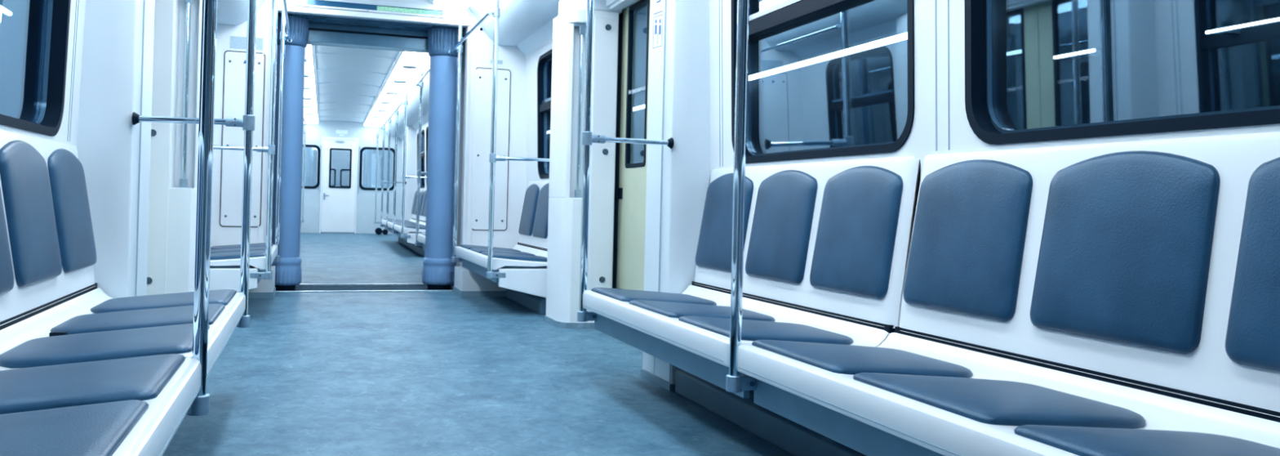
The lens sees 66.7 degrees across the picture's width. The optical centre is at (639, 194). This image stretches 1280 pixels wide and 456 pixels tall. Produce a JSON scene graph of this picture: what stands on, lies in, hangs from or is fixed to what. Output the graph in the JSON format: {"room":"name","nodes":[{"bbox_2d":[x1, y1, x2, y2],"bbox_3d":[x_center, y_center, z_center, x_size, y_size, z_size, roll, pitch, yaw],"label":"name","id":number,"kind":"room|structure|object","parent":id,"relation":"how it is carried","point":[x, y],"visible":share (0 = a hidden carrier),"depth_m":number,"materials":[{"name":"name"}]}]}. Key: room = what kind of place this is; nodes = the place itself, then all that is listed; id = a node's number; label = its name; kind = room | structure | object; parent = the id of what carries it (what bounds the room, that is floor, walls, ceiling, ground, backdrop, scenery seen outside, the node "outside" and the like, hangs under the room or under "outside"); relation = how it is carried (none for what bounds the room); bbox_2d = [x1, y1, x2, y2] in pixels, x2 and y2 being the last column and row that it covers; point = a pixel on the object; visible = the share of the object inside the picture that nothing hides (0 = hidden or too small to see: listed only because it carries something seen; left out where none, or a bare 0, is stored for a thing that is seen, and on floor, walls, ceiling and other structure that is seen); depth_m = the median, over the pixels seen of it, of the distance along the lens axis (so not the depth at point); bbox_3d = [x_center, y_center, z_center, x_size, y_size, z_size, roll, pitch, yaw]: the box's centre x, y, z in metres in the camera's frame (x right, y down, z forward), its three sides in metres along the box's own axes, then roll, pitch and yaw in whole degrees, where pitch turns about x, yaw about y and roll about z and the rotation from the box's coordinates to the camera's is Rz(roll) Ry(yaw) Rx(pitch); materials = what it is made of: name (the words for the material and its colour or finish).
{"room":"train carriage","nodes":[
{"label":"train carriage","id":0,"kind":"room"},
{"bbox_2d":[0,0,85,146],"bbox_3d":[-1.988,-0.271,3.207,0.098,2.050,9.150,2,-1,-19],"label":"wall","id":1,"kind":"structure","parent":0,"point":[61,136],"depth_m":3.54,"materials":[{"name":"white plastic"}]},
{"bbox_2d":[0,0,71,136],"bbox_3d":[-1.833,-0.694,2.801,0.093,0.985,1.360,2,-1,-19],"label":"window","id":2,"kind":"structure","parent":1,"relation":"in","point":[48,122],"depth_m":3.41,"materials":[{"name":"black rubber"}]},
{"bbox_2d":[67,0,79,142],"bbox_3d":[-1.534,-0.736,2.005,0.036,1.080,3.344,2,-1,-19],"label":"trim","id":3,"kind":"structure","parent":1,"relation":"attached to","point":[78,0],"depth_m":3.56,"materials":[{"name":"grey paint"}]},
{"bbox_2d":[0,353,201,455],"bbox_3d":[-1.067,0.182,1.444,0.625,0.725,1.632,2,-1,-19],"label":"bench","id":4,"kind":"object","parent":1,"relation":"attached to","point":[132,406],"visible":1,"depth_m":1.76,"materials":[{"name":"leather"}]},
{"bbox_2d":[0,129,245,377],"bbox_3d":[-1.593,0.184,2.997,0.625,0.725,1.632,2,-1,-19],"label":"bench","id":5,"kind":"object","parent":1,"relation":"attached to","point":[48,251],"visible":0.83,"depth_m":2.87,"materials":[{"name":"grey paint"}]},
{"bbox_2d":[209,242,277,283],"bbox_3d":[-2.866,0.189,6.757,0.625,0.725,1.632,2,-1,-19],"label":"bench","id":6,"kind":"object","parent":1,"relation":"attached to","point":[224,255],"visible":0.24,"depth_m":6.11,"materials":[{"name":"grey paint"}]},
{"bbox_2d":[208,267,257,292],"bbox_3d":[-2.589,0.562,5.970,0.445,0.224,0.030,2,-1,-19],"label":"end panel","id":7,"kind":"object","parent":6,"relation":"attached to","point":[220,277],"visible":0.46,"depth_m":5.97,"materials":[{"name":"white plastic"}]},
{"bbox_2d":[302,138,392,226],"bbox_3d":[-6.704,-0.388,21.657,2.600,2.500,1.970,2,-1,-18],"label":"wall","id":8,"kind":"structure","parent":0,"point":[340,159],"depth_m":22.60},
{"bbox_2d":[300,120,402,233],"bbox_3d":[-6.384,-0.414,20.673,2.640,2.450,0.060,2,-1,-18],"label":"wall","id":9,"kind":"structure","parent":0,"point":[366,135],"depth_m":20.78,"materials":[{"name":"white plastic"}]},
{"bbox_2d":[302,144,320,188],"bbox_3d":[-7.110,-0.599,20.413,0.750,0.920,0.048,2,-1,-18],"label":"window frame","id":10,"kind":"structure","parent":9,"relation":"in","point":[317,147],"depth_m":20.49,"materials":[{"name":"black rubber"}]},
{"bbox_2d":[319,136,358,233],"bbox_3d":[-6.385,-0.205,20.625,0.750,2.030,0.090,2,-1,-18],"label":"door","id":11,"kind":"structure","parent":9,"relation":"in","point":[338,204],"depth_m":20.62,"materials":[{"name":"white metal"}]},
{"bbox_2d":[359,146,395,190],"bbox_3d":[-5.636,-0.559,20.891,0.750,0.920,0.048,2,-1,-18],"label":"window","id":12,"kind":"structure","parent":9,"relation":"in","point":[362,187],"depth_m":20.82,"materials":[{"name":"black rubber"}]},
{"bbox_2d":[210,0,526,248],"bbox_3d":[-2.219,-0.442,8.007,2.600,2.470,0.150,2,-1,-19],"label":"wall","id":13,"kind":"structure","parent":0,"point":[513,60],"depth_m":8.18,"materials":[{"name":"white plastic"}]},
{"bbox_2d":[219,50,265,226],"bbox_3d":[-3.125,-0.437,7.645,0.303,1.380,0.014,2,-1,-19],"label":"access hatch","id":14,"kind":"object","parent":13,"relation":"attached to","point":[234,62],"visible":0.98,"depth_m":7.63,"materials":[{"name":"white plastic"}]},
{"bbox_2d":[230,35,262,50],"bbox_3d":[-3.098,-1.194,7.661,0.241,0.095,0.003,2,-1,-19],"label":"sticker","id":15,"kind":"object","parent":13,"relation":"attached to","point":[238,42],"visible":0.71,"depth_m":7.65,"materials":[{"name":"white paper"}]},
{"bbox_2d":[257,10,272,243],"bbox_3d":[-2.982,-0.345,7.743,0.080,2.235,0.120,2,-1,-19],"label":"trim","id":16,"kind":"structure","parent":13,"relation":"attached to","point":[270,11],"depth_m":7.70,"materials":[{"name":"silver metal"}]},
{"bbox_2d":[275,289,453,292],"bbox_3d":[-2.243,0.798,7.979,1.600,0.030,0.045,2,-1,-19],"label":"trim","id":17,"kind":"structure","parent":13,"relation":"attached to","point":[322,291],"depth_m":7.96,"materials":[{"name":"metal"}]},
{"bbox_2d":[296,0,448,18],"bbox_3d":[-2.170,-1.537,7.951,1.200,0.090,0.025,2,-1,-19],"label":"display","id":18,"kind":"object","parent":13,"relation":"attached to","point":[348,5],"visible":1,"depth_m":7.96,"materials":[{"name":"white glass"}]},
{"bbox_2d":[459,26,476,266],"bbox_3d":[-1.458,-0.304,8.259,0.080,2.235,0.120,2,-1,-19],"label":"trim","id":19,"kind":"structure","parent":13,"relation":"attached to","point":[468,40],"depth_m":8.21,"materials":[{"name":"white plastic"}]},
{"bbox_2d":[471,67,511,231],"bbox_3d":[-1.266,-0.387,8.275,0.310,1.380,0.014,2,-1,-19],"label":"access hatch","id":20,"kind":"object","parent":13,"relation":"attached to","point":[483,88],"visible":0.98,"depth_m":8.27,"materials":[{"name":"white plastic"}]},
{"bbox_2d":[311,44,430,140],"bbox_3d":[-4.414,-1.508,14.686,2.800,0.620,12.550,2,-1,-18],"label":"ceiling","id":21,"kind":"structure","parent":0,"point":[345,61],"depth_m":13.72,"materials":[{"name":"white plastic"}]},
{"bbox_2d":[301,119,306,222],"bbox_3d":[-6.670,-0.550,19.182,0.130,2.180,0.050,2,-1,-18],"label":"pole","id":22,"kind":"object","parent":21,"relation":"attached to","point":[304,131],"visible":0.77,"depth_m":19.18,"materials":[{"name":"silver metal"}]},
{"bbox_2d":[305,44,312,58],"bbox_3d":[-3.559,-1.520,9.999,0.355,0.062,1.587,2,-1,-18],"label":"ceiling light","id":23,"kind":"object","parent":21,"relation":"attached to","point":[308,50],"visible":0.2,"depth_m":10.28,"materials":[{"name":"white plastic"}]},
{"bbox_2d":[304,56,314,75],"bbox_3d":[-4.022,-1.518,11.426,0.355,0.062,1.587,2,-1,-18],"label":"ceiling light","id":24,"kind":"object","parent":21,"relation":"attached to","point":[308,68],"visible":0.38,"depth_m":11.45,"materials":[{"name":"white plastic"}]},
{"bbox_2d":[304,73,315,88],"bbox_3d":[-4.484,-1.516,12.853,0.355,0.062,1.587,2,-1,-18],"label":"ceiling light","id":25,"kind":"object","parent":21,"relation":"attached to","point":[309,80],"visible":0.35,"depth_m":12.84,"materials":[{"name":"white plastic"}]},
{"bbox_2d":[303,85,316,97],"bbox_3d":[-4.947,-1.514,14.280,0.355,0.062,1.587,2,-1,-18],"label":"ceiling light","id":26,"kind":"object","parent":21,"relation":"attached to","point":[310,92],"visible":0.45,"depth_m":14.26,"materials":[{"name":"white plastic"}]},
{"bbox_2d":[303,96,316,106],"bbox_3d":[-5.410,-1.511,15.707,0.355,0.062,1.587,2,-1,-18],"label":"ceiling light","id":27,"kind":"object","parent":21,"relation":"attached to","point":[308,101],"visible":0.48,"depth_m":15.63,"materials":[{"name":"white"}]},
{"bbox_2d":[303,105,317,113],"bbox_3d":[-5.872,-1.509,17.134,0.355,0.062,1.587,2,-1,-18],"label":"ceiling light","id":28,"kind":"object","parent":21,"relation":"attached to","point":[307,109],"visible":0.56,"depth_m":17.10,"materials":[{"name":"white"}]},
{"bbox_2d":[303,112,318,119],"bbox_3d":[-6.335,-1.507,18.561,0.355,0.062,1.587,2,-1,-18],"label":"ceiling light","id":29,"kind":"object","parent":21,"relation":"attached to","point":[307,116],"visible":0.56,"depth_m":18.50,"materials":[{"name":"white"}]},
{"bbox_2d":[315,53,395,119],"bbox_3d":[-4.358,-1.563,14.520,0.860,0.040,10.560,2,-1,-18],"label":"trim","id":30,"kind":"structure","parent":21,"relation":"attached to","point":[389,58],"depth_m":13.69,"materials":[{"name":"white plastic"}]},
{"bbox_2d":[365,114,386,123],"bbox_3d":[-5.132,-1.475,18.951,0.355,0.062,1.587,2,-1,-18],"label":"ceiling light","id":31,"kind":"object","parent":21,"relation":"attached to","point":[369,119],"visible":0.68,"depth_m":18.90,"materials":[{"name":"white"}]},
{"bbox_2d":[373,122,380,223],"bbox_3d":[-5.272,-0.512,19.635,0.130,2.180,0.050,2,-1,-18],"label":"pole","id":32,"kind":"object","parent":21,"relation":"attached to","point":[377,134],"visible":0.9,"depth_m":19.61,"materials":[{"name":"silver metal"}]},
{"bbox_2d":[368,107,392,117],"bbox_3d":[-4.669,-1.477,17.524,0.355,0.062,1.587,2,-1,-18],"label":"ceiling light","id":33,"kind":"object","parent":21,"relation":"attached to","point":[374,113],"visible":0.79,"depth_m":17.43,"materials":[{"name":"white"}]},
{"bbox_2d":[372,99,399,110],"bbox_3d":[-4.207,-1.479,16.097,0.355,0.062,1.587,2,-1,-18],"label":"ceiling light","id":34,"kind":"object","parent":21,"relation":"attached to","point":[382,105],"visible":0.83,"depth_m":16.00,"materials":[{"name":"white"}]},
{"bbox_2d":[385,105,391,229],"bbox_3d":[-4.082,-0.518,15.963,0.130,2.180,0.050,2,-1,-18],"label":"pole","id":35,"kind":"object","parent":21,"relation":"attached to","point":[390,119],"visible":0.85,"depth_m":15.94,"materials":[{"name":"silver metal"}]},
{"bbox_2d":[377,89,404,102],"bbox_3d":[-3.744,-1.481,14.670,0.355,0.062,1.587,2,-1,-18],"label":"ceiling light","id":36,"kind":"object","parent":21,"relation":"attached to","point":[388,96],"visible":0.8,"depth_m":14.56,"materials":[{"name":"white plastic"}]},
{"bbox_2d":[380,113,406,226],"bbox_3d":[-4.451,-0.511,17.606,0.442,2.180,0.055,2,-1,-24],"label":"pole","id":37,"kind":"object","parent":21,"relation":"attached to","point":[384,120],"visible":0.83,"depth_m":17.52,"materials":[{"name":"silver metal"}]},
{"bbox_2d":[391,95,398,233],"bbox_3d":[-3.573,-0.520,14.394,0.130,2.180,0.050,2,-1,-18],"label":"pole","id":38,"kind":"object","parent":21,"relation":"attached to","point":[393,231],"visible":0.79,"depth_m":14.37,"materials":[{"name":"silver metal"}]},
{"bbox_2d":[382,77,415,93],"bbox_3d":[-3.281,-1.483,13.243,0.355,0.062,1.587,2,-1,-18],"label":"ceiling light","id":39,"kind":"object","parent":21,"relation":"attached to","point":[391,86],"visible":0.73,"depth_m":13.15,"materials":[{"name":"white plastic"}]},
{"bbox_2d":[388,61,426,81],"bbox_3d":[-2.819,-1.485,11.816,0.355,0.062,1.587,2,-1,-18],"label":"ceiling light","id":40,"kind":"object","parent":21,"relation":"attached to","point":[405,72],"visible":0.82,"depth_m":11.75,"materials":[{"name":"white plastic"}]},
{"bbox_2d":[400,83,426,237],"bbox_3d":[-2.908,-0.519,12.848,0.442,2.180,0.055,1,-1,-12],"label":"pole","id":41,"kind":"object","parent":21,"relation":"attached to","point":[404,176],"visible":0.86,"depth_m":12.79,"materials":[{"name":"silver metal"}]},
{"bbox_2d":[397,51,430,66],"bbox_3d":[-2.356,-1.488,10.389,0.355,0.062,1.587,2,-1,-18],"label":"ceiling light","id":42,"kind":"object","parent":21,"relation":"attached to","point":[407,58],"visible":0.46,"depth_m":10.57,"materials":[{"name":"white plastic"}]},
{"bbox_2d":[414,62,426,245],"bbox_3d":[-2.255,-0.522,10.833,0.442,2.180,0.055,2,-1,-24],"label":"pole","id":43,"kind":"object","parent":21,"relation":"attached to","point":[420,172],"visible":0.8,"depth_m":10.74,"materials":[{"name":"silver metal"}]},
{"bbox_2d":[278,12,466,35],"bbox_3d":[-2.313,-1.476,8.367,1.800,0.060,0.710,2,-1,-19],"label":"beam","id":44,"kind":"structure","parent":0,"point":[313,19],"depth_m":8.22,"materials":[{"name":"grey metal"}]},
{"bbox_2d":[307,22,463,55],"bbox_3d":[-2.333,-1.356,8.418,1.600,0.180,0.080,2,-1,-19],"label":"trim","id":45,"kind":"structure","parent":44,"relation":"attached to","point":[313,35],"depth_m":8.38,"materials":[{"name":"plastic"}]},
{"bbox_2d":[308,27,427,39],"bbox_3d":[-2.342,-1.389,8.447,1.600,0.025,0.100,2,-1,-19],"label":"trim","id":46,"kind":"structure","parent":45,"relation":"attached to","point":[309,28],"depth_m":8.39,"materials":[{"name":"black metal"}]},
{"bbox_2d":[295,232,453,290],"bbox_3d":[-4.357,0.851,14.316,2.840,0.100,13.282,2,-1,-18],"label":"floor","id":47,"kind":"structure","parent":0,"point":[326,257],"depth_m":11.59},
{"bbox_2d":[271,15,309,290],"bbox_3d":[-2.910,-0.335,8.042,0.269,2.247,0.269,1,-1,32],"label":"column","id":48,"kind":"structure","parent":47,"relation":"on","point":[288,269],"depth_m":7.95,"materials":[{"name":"blue plastic"}]},
{"bbox_2d":[404,125,416,220],"bbox_3d":[-4.211,-0.208,17.841,0.242,2.090,0.299,2,-1,-18],"label":"wall","id":49,"kind":"structure","parent":47,"relation":"on","point":[411,145],"depth_m":17.70,"materials":[{"name":"plastic"}]},
{"bbox_2d":[398,235,425,256],"bbox_3d":[-3.470,0.756,15.277,0.305,0.149,4.800,2,-1,-18],"label":"duct","id":50,"kind":"object","parent":47,"relation":"on","point":[419,249],"visible":0.3,"depth_m":14.39,"materials":[{"name":"grey metal"}]},
{"bbox_2d":[422,27,463,289],"bbox_3d":[-1.715,-0.302,8.447,0.304,2.247,0.304,2,-1,-19],"label":"column","id":51,"kind":"structure","parent":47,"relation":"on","point":[438,269],"depth_m":8.33,"materials":[{"name":"blue plastic"}]},
{"bbox_2d":[217,0,559,55],"bbox_3d":[-0.711,-1.522,3.641,2.800,0.620,9.150,2,-1,-19],"label":"ceiling","id":52,"kind":"structure","parent":0,"point":[526,25],"depth_m":7.41,"materials":[{"name":"white plastic"}]},
{"bbox_2d":[131,0,256,327],"bbox_3d":[-1.733,-0.574,3.806,0.443,2.180,0.058,1,-1,-12],"label":"pole","id":53,"kind":"object","parent":52,"relation":"attached to","point":[246,122],"visible":0.84,"depth_m":3.83,"materials":[{"name":"silver metal"}]},
{"bbox_2d":[186,0,217,415],"bbox_3d":[-1.059,-0.572,2.302,0.130,2.180,0.050,2,-1,-19],"label":"pole","id":54,"kind":"object","parent":52,"relation":"attached to","point":[200,406],"visible":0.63,"depth_m":2.30,"materials":[{"name":"silver metal"}]},
{"bbox_2d":[213,0,278,279],"bbox_3d":[-2.475,-0.572,5.997,0.442,2.180,0.055,2,-1,-24],"label":"pole","id":55,"kind":"object","parent":52,"relation":"attached to","point":[270,149],"visible":0.89,"depth_m":6.06,"materials":[{"name":"silver metal"}]},
{"bbox_2d":[282,0,292,43],"bbox_3d":[-2.557,-1.255,7.000,0.062,0.032,1.946,2,-1,-19],"label":"handrail","id":56,"kind":"object","parent":55,"relation":"attached to","point":[284,2],"visible":1,"depth_m":6.98,"materials":[{"name":"silver metal"}]},
{"bbox_2d":[432,0,473,8],"bbox_3d":[-1.322,-1.561,7.318,0.290,0.062,1.587,2,-1,-19],"label":"ceiling light","id":57,"kind":"object","parent":52,"relation":"attached to","point":[449,3],"visible":1,"depth_m":7.87,"materials":[{"name":"white plastic"}]},
{"bbox_2d":[485,0,549,278],"bbox_3d":[-0.789,-0.526,6.568,0.442,2.180,0.055,1,-1,-13],"label":"pole","id":58,"kind":"object","parent":52,"relation":"attached to","point":[493,157],"visible":0.9,"depth_m":6.51,"materials":[{"name":"silver metal"}]},
{"bbox_2d":[448,9,493,54],"bbox_3d":[-1.300,-1.221,7.426,0.062,0.032,1.946,2,-1,-19],"label":"handrail","id":59,"kind":"object","parent":58,"relation":"attached to","point":[489,12],"visible":1,"depth_m":7.16,"materials":[{"name":"silver metal"}]},
{"bbox_2d":[577,0,674,321],"bbox_3d":[-0.047,-0.529,4.377,0.443,2.180,0.058,2,-1,-26],"label":"pole","id":60,"kind":"object","parent":52,"relation":"attached to","point":[588,138],"visible":0.94,"depth_m":4.28,"materials":[{"name":"silver metal"}]},
{"bbox_2d":[725,0,756,391],"bbox_3d":[0.332,-0.534,2.773,0.130,2.180,0.050,2,-1,-19],"label":"pole","id":61,"kind":"object","parent":52,"relation":"attached to","point":[735,381],"visible":0.89,"depth_m":2.74,"materials":[{"name":"silver metal"}]},
{"bbox_2d":[401,120,428,200],"bbox_3d":[-3.193,-0.190,15.079,0.100,2.050,12.550,2,-1,-18],"label":"wall","id":62,"kind":"structure","parent":0,"point":[424,126],"depth_m":16.32,"materials":[{"name":"white plastic"}]},
{"bbox_2d":[381,188,425,231],"bbox_3d":[-4.106,0.252,16.827,0.625,0.725,1.632,2,-1,-18],"label":"bench","id":63,"kind":"object","parent":62,"relation":"attached to","point":[413,219],"visible":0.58,"depth_m":16.88,"materials":[{"name":"grey paint"}]},
{"bbox_2d":[386,188,426,235],"bbox_3d":[-3.597,0.250,15.258,0.625,0.725,1.632,2,-1,-18],"label":"bench","id":64,"kind":"object","parent":62,"relation":"attached to","point":[423,210],"visible":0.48,"depth_m":15.54,"materials":[{"name":"grey paint"}]},
{"bbox_2d":[393,222,425,239],"bbox_3d":[-3.088,0.248,13.688,0.625,0.725,1.632,2,-1,-18],"label":"bench","id":65,"kind":"object","parent":62,"relation":"attached to","point":[408,228],"visible":0.3,"depth_m":12.96,"materials":[{"name":"grey paint"}]},
{"bbox_2d":[407,232,419,244],"bbox_3d":[-2.859,0.620,12.884,0.445,0.224,0.030,2,-1,-18],"label":"end panel","id":66,"kind":"object","parent":65,"relation":"attached to","point":[412,239],"visible":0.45,"depth_m":12.82,"materials":[{"name":"white plastic"}]},
{"bbox_2d":[417,128,425,187],"bbox_3d":[-3.786,-0.609,16.927,0.093,0.985,1.370,2,-1,-18],"label":"window","id":67,"kind":"structure","parent":62,"relation":"in","point":[422,165],"depth_m":17.09,"materials":[{"name":"glass"}]},
{"bbox_2d":[417,231,425,249],"bbox_3d":[-1.910,0.242,10.055,0.625,0.725,1.632,2,-1,-18],"label":"bench","id":68,"kind":"object","parent":62,"relation":"attached to","point":[420,237],"visible":0.09,"depth_m":10.38,"materials":[{"name":"grey paint"}]},
{"bbox_2d":[426,126,428,185],"bbox_3d":[-3.279,-0.612,15.362,0.093,0.985,1.360,2,-1,-18],"label":"window","id":69,"kind":"structure","parent":62,"relation":"in","point":[427,128],"depth_m":15.97,"materials":[{"name":"glass"}]},
{"bbox_2d":[456,40,465,266],"bbox_3d":[-1.509,-0.411,9.008,0.520,2.460,0.060,2,-1,-18],"label":"wall","id":70,"kind":"structure","parent":0,"point":[463,58],"depth_m":8.93,"materials":[{"name":"white plastic"}]},
{"bbox_2d":[295,283,426,285],"bbox_3d":[-2.465,0.800,8.632,1.560,0.026,0.035,2,-1,-19],"label":"trim","id":71,"kind":"structure","parent":70,"relation":"attached to","point":[300,284],"depth_m":8.62,"materials":[{"name":"metal"}]},
{"bbox_2d":[162,291,793,455],"bbox_3d":[-0.771,0.828,3.629,2.840,0.080,9.170,2,-1,-19],"label":"floor","id":72,"kind":"structure","parent":0,"point":[338,373],"depth_m":3.93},
{"bbox_2d":[76,0,155,297],"bbox_3d":[-2.085,-0.287,3.861,0.242,2.090,0.299,2,-1,-19],"label":"wall","id":73,"kind":"structure","parent":72,"relation":"on","point":[113,153],"depth_m":3.74,"materials":[{"name":"plastic"}]},
{"bbox_2d":[146,0,202,294],"bbox_3d":[-2.632,-0.285,5.530,0.358,2.090,0.636,2,-1,-19],"label":"wall panel","id":74,"kind":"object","parent":72,"relation":"on","point":[176,65],"depth_m":5.25,"materials":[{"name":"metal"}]},
{"bbox_2d":[175,178,191,187],"bbox_3d":[-2.497,-0.064,5.320,0.080,0.050,0.040,2,-1,-19],"label":"socket","id":75,"kind":"object","parent":74,"relation":"attached to","point":[180,183],"depth_m":5.31,"materials":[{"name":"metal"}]},
{"bbox_2d":[239,265,275,297],"bbox_3d":[-3.088,0.633,7.417,0.572,0.268,0.447,2,-1,-19],"label":"support","id":76,"kind":"object","parent":72,"relation":"on","point":[266,288],"visible":0.22,"depth_m":7.28,"materials":[{"name":"grey paint"}]},
{"bbox_2d":[273,9,286,261],"bbox_3d":[-2.881,-0.469,7.671,0.130,1.985,0.050,2,-1,-19],"label":"pole","id":77,"kind":"object","parent":76,"relation":"on","point":[282,33],"visible":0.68,"depth_m":7.67,"materials":[{"name":"silver metal"}]},
{"bbox_2d":[453,266,506,296],"bbox_3d":[-1.224,0.684,8.048,0.572,0.268,0.447,2,-1,-19],"label":"support","id":78,"kind":"object","parent":72,"relation":"on","point":[467,282],"visible":0.26,"depth_m":7.80,"materials":[{"name":"grey paint"}]},
{"bbox_2d":[451,24,462,262],"bbox_3d":[-1.489,-0.431,8.142,0.130,1.985,0.050,2,-1,-19],"label":"pole","id":79,"kind":"object","parent":78,"relation":"on","point":[454,258],"visible":0.88,"depth_m":8.12,"materials":[{"name":"silver metal"}]},
{"bbox_2d":[506,288,546,314],"bbox_3d":[-0.775,0.751,7.264,0.220,0.139,1.220,2,-1,-19],"label":"support","id":80,"kind":"object","parent":72,"relation":"on","point":[537,304],"visible":0.45,"depth_m":6.97,"materials":[{"name":"grey paint"}]},
{"bbox_2d":[544,0,622,328],"bbox_3d":[-0.395,-0.224,6.288,0.358,2.090,0.636,2,-1,-19],"label":"pillar","id":81,"kind":"structure","parent":72,"relation":"on","point":[569,28],"depth_m":6.03,"materials":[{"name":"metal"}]},
{"bbox_2d":[570,189,582,197],"bbox_3d":[-0.386,-0.006,6.035,0.080,0.050,0.040,2,-1,-19],"label":"socket","id":82,"kind":"object","parent":81,"relation":"attached to","point":[578,193],"depth_m":6.02,"materials":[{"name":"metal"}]},
{"bbox_2d":[573,22,586,35],"bbox_3d":[-0.361,-1.026,6.045,0.110,0.070,0.040,2,-1,-19],"label":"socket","id":83,"kind":"object","parent":81,"relation":"attached to","point":[582,26],"depth_m":6.03,"materials":[{"name":"metal"}]},
{"bbox_2d":[640,351,679,390],"bbox_3d":[0.169,0.751,4.257,0.222,0.130,0.378,2,-1,-19],"label":"support","id":84,"kind":"object","parent":72,"relation":"on","point":[661,372],"visible":0.44,"depth_m":4.18,"materials":[{"name":"grey paint"}]},
{"bbox_2d":[641,0,710,364],"bbox_3d":[0.185,-0.226,4.630,0.242,2.090,0.299,2,-1,-19],"label":"wall","id":85,"kind":"structure","parent":72,"relation":"on","point":[677,177],"depth_m":4.51,"materials":[{"name":"plastic"}]},
{"bbox_2d":[675,368,866,455],"bbox_3d":[0.986,0.740,1.996,0.305,0.149,4.350,2,-1,-19],"label":"box","id":86,"kind":"object","parent":72,"relation":"on","point":[788,435],"visible":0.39,"depth_m":3.26,"materials":[{"name":"grey paint"}]},
{"bbox_2d":[525,0,1279,190],"bbox_3d":[0.504,-0.203,4.051,0.098,2.050,9.150,2,-1,-19],"label":"wall","id":87,"kind":"structure","parent":0,"point":[921,141],"depth_m":2.92,"materials":[{"name":"white plastic"}]},
{"bbox_2d":[455,180,549,282],"bbox_3d":[-0.977,0.240,7.397,0.625,0.725,1.632,2,-1,-19],"label":"bench","id":88,"kind":"object","parent":87,"relation":"attached to","point":[531,251],"visible":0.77,"depth_m":7.46,"materials":[{"name":"grey paint"}]},
{"bbox_2d":[498,268,546,297],"bbox_3d":[-0.738,0.613,6.596,0.445,0.224,0.030,2,-1,-19],"label":"end panel","id":89,"kind":"object","parent":88,"relation":"attached to","point":[530,281],"visible":0.55,"depth_m":6.57,"materials":[{"name":"white plastic"}]},
{"bbox_2d":[537,48,552,178],"bbox_3d":[-0.638,-0.622,7.439,0.093,0.985,1.060,2,-1,-19],"label":"window","id":90,"kind":"structure","parent":87,"relation":"in","point":[544,104],"depth_m":7.91,"materials":[{"name":"black glass"}]},
{"bbox_2d":[605,0,639,9],"bbox_3d":[0.033,-0.206,5.502,0.170,2.060,1.600,2,-1,-19],"label":"trim","id":91,"kind":"structure","parent":87,"relation":"attached to","point":[609,2],"depth_m":5.96,"materials":[{"name":"white plastic"}]},
{"bbox_2d":[612,0,650,290],"bbox_3d":[0.070,-0.200,5.540,0.065,2.050,1.390,2,-1,-19],"label":"door","id":92,"kind":"structure","parent":87,"relation":"in","point":[630,179],"depth_m":5.98,"materials":[{"name":"beige paint"}]},
{"bbox_2d":[582,155,919,397],"bbox_3d":[0.296,0.235,3.637,0.625,0.725,1.632,2,-1,-19],"label":"bench","id":93,"kind":"object","parent":87,"relation":"attached to","point":[826,244],"visible":0.88,"depth_m":3.38,"materials":[{"name":"grey paint"}]},
{"bbox_2d":[730,0,914,163],"bbox_3d":[0.649,-0.626,3.641,0.093,0.985,1.360,2,-1,-19],"label":"window","id":94,"kind":"structure","parent":87,"relation":"in","point":[787,13],"depth_m":3.68,"materials":[{"name":"black rubber"}]},
{"bbox_2d":[719,0,949,166],"bbox_3d":[0.897,-0.670,2.828,0.036,1.080,3.344,2,-1,-19],"label":"trim","id":95,"kind":"structure","parent":87,"relation":"attached to","point":[719,0],"depth_m":2.88,"materials":[{"name":"grey paint"}]},
{"bbox_2d":[737,131,1279,455],"bbox_3d":[0.822,0.234,2.084,0.625,0.725,1.632,2,-1,-19],"label":"bench","id":96,"kind":"object","parent":87,"relation":"attached to","point":[1115,298],"visible":1,"depth_m":2.11,"materials":[{"name":"white plastic"}]},
{"bbox_2d":[964,0,1279,144],"bbox_3d":[1.170,-0.628,2.102,0.093,0.985,1.390,2,-1,-19],"label":"window","id":97,"kind":"structure","parent":87,"relation":"in","point":[981,117],"depth_m":2.56,"materials":[{"name":"black rubber"}]},
{"label":"outside","id":98,"kind":"structure","parent":0,"visible":0},
{"bbox_2d":[0,0,45,123],"bbox_3d":[-5.466,-0.764,10.291,0.100,5.000,29.000,2,-1,-19],"label":"wall","id":99,"kind":"structure","parent":98,"point":[21,33],"depth_m":6.47,"materials":[{"name":"concrete"}]},
{"bbox_2d":[0,4,12,16],"bbox_3d":[-3.806,-1.117,5.691,0.075,0.030,0.620,2,-1,-19],"label":"light","id":100,"kind":"object","parent":99,"relation":"attached to","point":[2,10],"visible":1,"depth_m":5.89,"materials":[{"name":"white"}]},
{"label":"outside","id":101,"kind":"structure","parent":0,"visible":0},
{"bbox_2d":[546,0,1279,173],"bbox_3d":[-1.016,-0.643,11.798,0.100,5.000,29.000,2,-1,-19],"label":"window glass","id":102,"kind":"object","parent":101,"point":[1157,58],"depth_m":3.92,"materials":[{"name":"glass"}]},
{"bbox_2d":[546,31,907,133],"bbox_3d":[-0.126,-0.759,8.906,0.077,0.034,10.050,2,-1,-19],"label":"light","id":103,"kind":"object","parent":102,"relation":"attached to","point":[902,37],"visible":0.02,"depth_m":5.35,"materials":[{"name":"white plastic"}]},
{"bbox_2d":[1053,48,1101,60],"bbox_3d":[1.652,-0.527,3.654,0.066,0.020,0.200,2,-1,-19],"label":"light","id":104,"kind":"object","parent":102,"relation":"attached to","point":[1086,52],"visible":1,"depth_m":3.63,"materials":[{"name":"white"}]},
{"bbox_2d":[1204,17,1279,35],"bbox_3d":[1.908,-0.517,2.896,0.066,0.020,0.460,2,-1,-19],"label":"light","id":105,"kind":"object","parent":102,"relation":"attached to","point":[1236,29],"visible":1,"depth_m":3.04,"materials":[{"name":"white"}]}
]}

